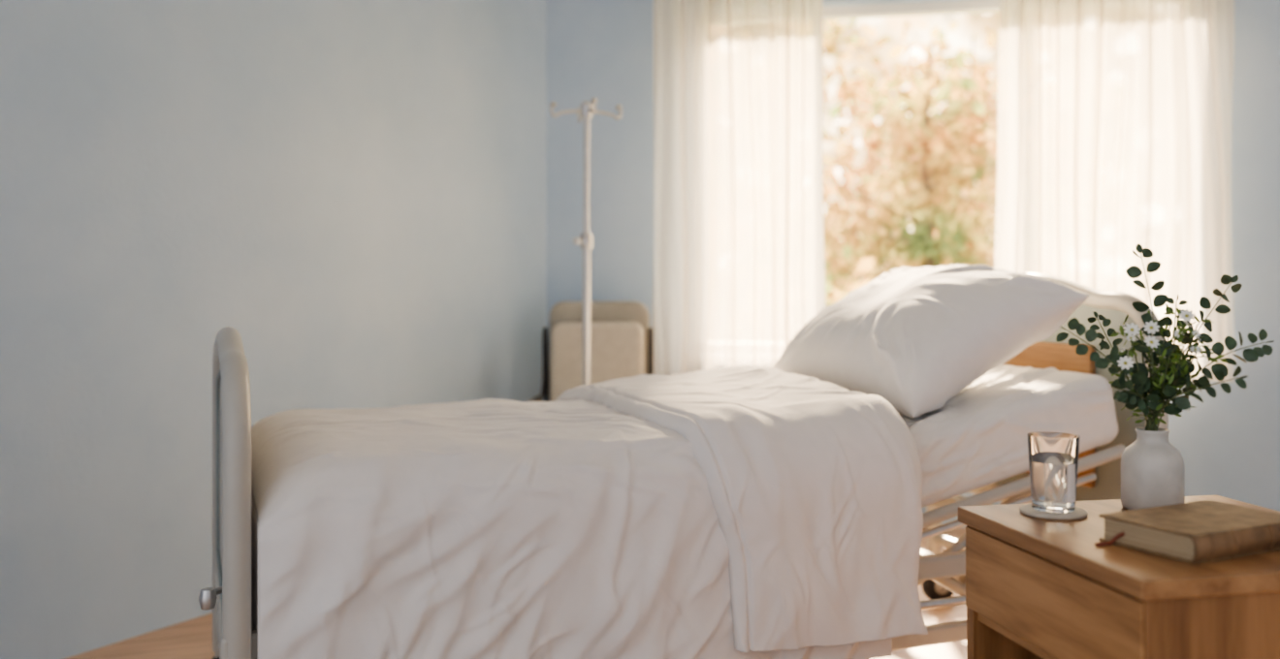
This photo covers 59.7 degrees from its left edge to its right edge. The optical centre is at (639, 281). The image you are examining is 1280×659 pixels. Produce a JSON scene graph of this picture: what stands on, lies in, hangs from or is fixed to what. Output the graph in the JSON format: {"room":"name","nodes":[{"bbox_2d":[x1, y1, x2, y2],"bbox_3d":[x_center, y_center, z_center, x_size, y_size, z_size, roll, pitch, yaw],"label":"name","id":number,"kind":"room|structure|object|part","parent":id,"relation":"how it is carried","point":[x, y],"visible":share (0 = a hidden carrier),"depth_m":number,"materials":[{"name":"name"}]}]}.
{"room":"care facility","nodes":[
{"label":"care facility","id":0,"kind":"room"},
{"bbox_2d":[0,0,545,658],"bbox_3d":[-2.084,-0.300,2.684,0.151,2.800,6.300,0,0,30],"label":"wall","id":1,"kind":"structure","parent":0,"point":[355,190],"depth_m":3.69,"materials":[{"name":"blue paint"}]},
{"bbox_2d":[64,527,966,658],"bbox_3d":[0.241,1.150,2.449,7.182,0.100,5.719,0,0,5],"label":"floor","id":2,"kind":"structure","parent":0,"point":[191,639],"depth_m":3.38,"materials":[{"name":"brown wood"}]},
{"bbox_2d":[549,97,622,385],"bbox_3d":[-0.208,0.201,4.353,0.532,1.799,0.506,0,0,0],"label":"pole stand","id":3,"kind":"object","parent":2,"relation":"on","point":[586,110],"visible":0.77,"depth_m":4.32,"materials":[{"name":"metal"}]},
{"bbox_2d":[530,301,653,401],"bbox_3d":[-0.197,0.596,4.802,0.508,1.009,0.584,0,0,3],"label":"armchair","id":4,"kind":"object","parent":2,"relation":"on","point":[622,336],"visible":0.39,"depth_m":4.91,"materials":[{"name":"fabric"}]},
{"bbox_3d":[-0.433,0.653,4.796,0.020,0.895,0.533,0,0,3],"label":"arm","id":5,"kind":"part","parent":4,"relation":"part of","materials":[{"name":"black rubber"}]},
{"bbox_2d":[549,321,643,401],"bbox_3d":[-0.189,0.411,4.957,0.416,0.455,0.115,0,-3,3],"label":"cushion","id":6,"kind":"object","parent":4,"relation":"on","point":[617,348],"depth_m":4.91,"materials":[{"name":"fabric"}]},
{"bbox_3d":[0.038,0.653,4.771,0.020,0.895,0.533,0,0,3],"label":"arm","id":7,"kind":"part","parent":4,"relation":"part of","materials":[{"name":"black rubber"}]},
{"bbox_2d":[198,272,1168,658],"bbox_3d":[0.132,0.537,2.957,2.428,1.126,1.007,0,0,-22],"label":"hospital bed","id":8,"kind":"object","parent":2,"relation":"on","point":[942,575],"visible":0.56,"depth_m":2.77,"materials":[{"name":"beige plastic"}]},
{"bbox_3d":[-0.816,0.600,2.105,0.032,0.040,0.032,0,0,-22],"label":"foot release knob","id":9,"kind":"part","parent":8,"relation":"part of","materials":[{"name":"metal"}]},
{"bbox_3d":[-1.110,0.815,2.968,0.052,0.330,0.051,0,0,-22],"label":"post","id":10,"kind":"part","parent":8,"relation":"part of","materials":[{"name":"beige plastic"}]},
{"bbox_3d":[-0.819,0.600,2.144,0.021,0.014,0.061,0,0,9],"label":"foot release lever","id":11,"kind":"part","parent":8,"relation":"part of","materials":[{"name":"metal"}]},
{"bbox_3d":[-0.944,0.453,2.522,0.012,0.507,0.802,0,0,-22],"label":"footboard inset trim","id":12,"kind":"part","parent":8,"relation":"part of","materials":[{"name":"grey metal"}]},
{"bbox_3d":[-0.932,0.460,2.527,0.020,0.640,0.930,0,0,-22],"label":"footboard panel","id":13,"kind":"part","parent":8,"relation":"part of","materials":[{"name":"beige plastic"}]},
{"bbox_3d":[-0.754,0.815,2.087,0.052,0.330,0.051,0,0,-22],"label":"post","id":14,"kind":"part","parent":8,"relation":"part of","materials":[{"name":"beige plastic"}]},
{"bbox_3d":[0.293,0.698,2.550,2.260,0.055,0.037,0,0,-22],"label":"rail","id":15,"kind":"part","parent":8,"relation":"part of","materials":[{"name":"beige plastic"}]},
{"bbox_3d":[0.307,0.877,2.597,1.880,0.045,0.030,0,0,-22],"label":"rail","id":16,"kind":"part","parent":8,"relation":"part of","materials":[{"name":"paint"}]},
{"bbox_3d":[1.008,0.815,3.824,0.052,0.330,0.051,0,0,-22],"label":"post","id":17,"kind":"part","parent":8,"relation":"part of","materials":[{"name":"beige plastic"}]},
{"bbox_3d":[0.821,0.785,2.820,0.316,0.198,0.032,0,0,-22],"label":"scissor arm","id":18,"kind":"part","parent":8,"relation":"part of","materials":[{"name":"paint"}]},
{"bbox_3d":[0.732,0.700,2.774,0.614,0.364,0.028,0,0,-22],"label":"lift arm","id":19,"kind":"part","parent":8,"relation":"part of","materials":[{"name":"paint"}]},
{"bbox_2d":[897,364,1118,508],"bbox_3d":[0.118,0.422,2.949,2.153,0.367,0.913,0,0,-22],"label":"mattress","id":20,"kind":"object","parent":8,"relation":"on","point":[978,438],"visible":0.12,"depth_m":2.82,"materials":[{"name":"fabric"}]},
{"bbox_2d":[251,365,927,658],"bbox_3d":[-0.175,0.561,2.823,1.552,0.624,1.215,0,0,-22],"label":"duvet","id":21,"kind":"object","parent":20,"relation":"on","point":[735,512],"visible":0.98,"depth_m":2.36,"materials":[{"name":"fabric"}]},
{"bbox_2d":[773,264,1089,418],"bbox_3d":[0.791,0.155,3.218,0.538,0.408,0.817,0,0,-19],"label":"pillow","id":22,"kind":"object","parent":20,"relation":"on","point":[912,338],"visible":0.88,"depth_m":2.94,"materials":[{"name":"fabric"}]},
{"bbox_3d":[0.854,0.580,2.769,0.708,0.164,0.020,0,0,-22],"label":"rail","id":23,"kind":"part","parent":8,"relation":"part of","materials":[{"name":"metal"}]},
{"bbox_3d":[0.877,0.536,2.778,0.857,0.212,0.034,0,0,-22],"label":"rail","id":24,"kind":"part","parent":8,"relation":"part of","materials":[{"name":"beige plastic"}]},
{"bbox_3d":[1.158,0.380,3.399,0.023,0.400,0.600,0,0,-22],"label":"headboard wood panel","id":25,"kind":"part","parent":8,"relation":"part of","materials":[{"name":"brown wood"}]},
{"bbox_3d":[1.186,0.335,3.383,0.020,0.650,0.930,0,0,-22],"label":"headboard panel","id":26,"kind":"part","parent":8,"relation":"part of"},
{"bbox_2d":[958,495,1279,658],"bbox_3d":[0.776,0.728,1.586,0.470,0.745,0.450,0,0,-12],"label":"nightstand","id":27,"kind":"object","parent":2,"relation":"on","point":[1037,589],"visible":0.82,"depth_m":1.44,"materials":[{"name":"brown wood"}]},
{"bbox_2d":[1020,504,1087,520],"bbox_3d":[0.630,0.352,1.700,0.097,0.006,0.097,0,0,0],"label":"coaster","id":28,"kind":"object","parent":27,"relation":"on","point":[1027,510],"visible":0.72,"depth_m":1.67,"materials":[{"name":"stone"}]},
{"bbox_2d":[1026,431,1079,513],"bbox_3d":[0.630,0.292,1.700,0.075,0.113,0.075,0,0,0],"label":"glass","id":29,"kind":"object","parent":28,"relation":"on","point":[1053,457],"visible":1,"depth_m":1.67,"materials":[{"name":"clear glass"}]},
{"bbox_3d":[0.563,0.447,1.541,0.019,0.126,0.426,0,0,-12],"label":"drawer","id":30,"kind":"part","parent":27,"relation":"part of","materials":[{"name":"brown wood"}]},
{"bbox_2d":[1056,243,1274,511],"bbox_3d":[0.803,0.148,1.730,0.322,0.414,0.159,0,0,11],"label":"vase","id":31,"kind":"object","parent":27,"relation":"on","point":[1152,469],"visible":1,"depth_m":1.70,"materials":[{"name":"ceramic"}]},
{"bbox_2d":[1094,500,1279,564],"bbox_3d":[0.748,0.337,1.499,0.256,0.038,0.152,0,0,-27],"label":"book","id":32,"kind":"object","parent":27,"relation":"on","point":[1202,531],"visible":1,"depth_m":1.46,"materials":[{"name":"fabric"}]},
{"bbox_2d":[545,0,1279,527],"bbox_3d":[1.668,-0.300,5.021,4.600,2.800,0.181,0,0,12],"label":"wall","id":33,"kind":"structure","parent":0,"point":[1229,444],"depth_m":5.27,"materials":[{"name":"blue paint"}]},
{"bbox_2d":[822,0,999,20],"bbox_3d":[1.344,-1.245,5.085,2.200,0.050,0.071,0,0,12],"label":"window","id":34,"kind":"structure","parent":33,"relation":"in","point":[949,7],"depth_m":5.08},
{"bbox_3d":[1.265,-1.545,4.928,2.890,0.040,0.170,0,0,12],"label":"curtain rod","id":35,"kind":"object","parent":33,"relation":"attached to","visible":0},
{"bbox_2d":[652,0,825,375],"bbox_3d":[0.441,-0.515,5.032,0.789,2.030,0.120,0,0,12],"label":"sheer curtain","id":36,"kind":"object","parent":35,"relation":"hanging from","point":[739,272],"visible":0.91,"depth_m":5.04,"materials":[{"name":"white fabric"}]},
{"bbox_2d":[994,0,1234,383],"bbox_3d":[1.990,-0.555,4.697,0.962,1.950,0.121,0,0,12],"label":"sheer curtain","id":37,"kind":"object","parent":35,"relation":"hanging from","point":[1114,116],"visible":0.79,"depth_m":4.70,"materials":[{"name":"white fabric"}]},
{"label":"outside","id":38,"kind":"structure","parent":0,"visible":0},
{"label":"lawn","id":39,"kind":"structure","parent":38,"visible":0},
{"bbox_2d":[825,257,875,307],"bbox_3d":[1.248,0.767,8.011,1.440,1.875,1.186,0,0,-13],"label":"shrub","id":40,"kind":"object","parent":39,"relation":"on","point":[832,295],"visible":0.02,"depth_m":8.01,"materials":[{"name":"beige plant"}]},
{"bbox_2d":[823,18,910,290],"bbox_3d":[2.010,-1.496,16.799,3.986,6.396,4.240,0,0,-40],"label":"tree","id":41,"kind":"object","parent":39,"relation":"on","point":[829,48],"visible":0.15,"depth_m":16.30,"materials":[{"name":"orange plant"}]},
{"bbox_2d":[823,25,998,291],"bbox_3d":[3.076,-0.541,11.555,3.566,4.486,3.195,0,0,16],"label":"tree","id":42,"kind":"object","parent":39,"relation":"on","point":[920,247],"visible":0.66,"depth_m":11.42,"materials":[{"name":"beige plant"}]},
{"bbox_2d":[832,15,998,270],"bbox_3d":[5.096,-1.323,17.604,4.926,6.050,4.458,0,0,-33],"label":"tree","id":43,"kind":"object","parent":39,"relation":"on","point":[920,66],"visible":0.09,"depth_m":17.26,"materials":[{"name":"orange plant"}]}
]}

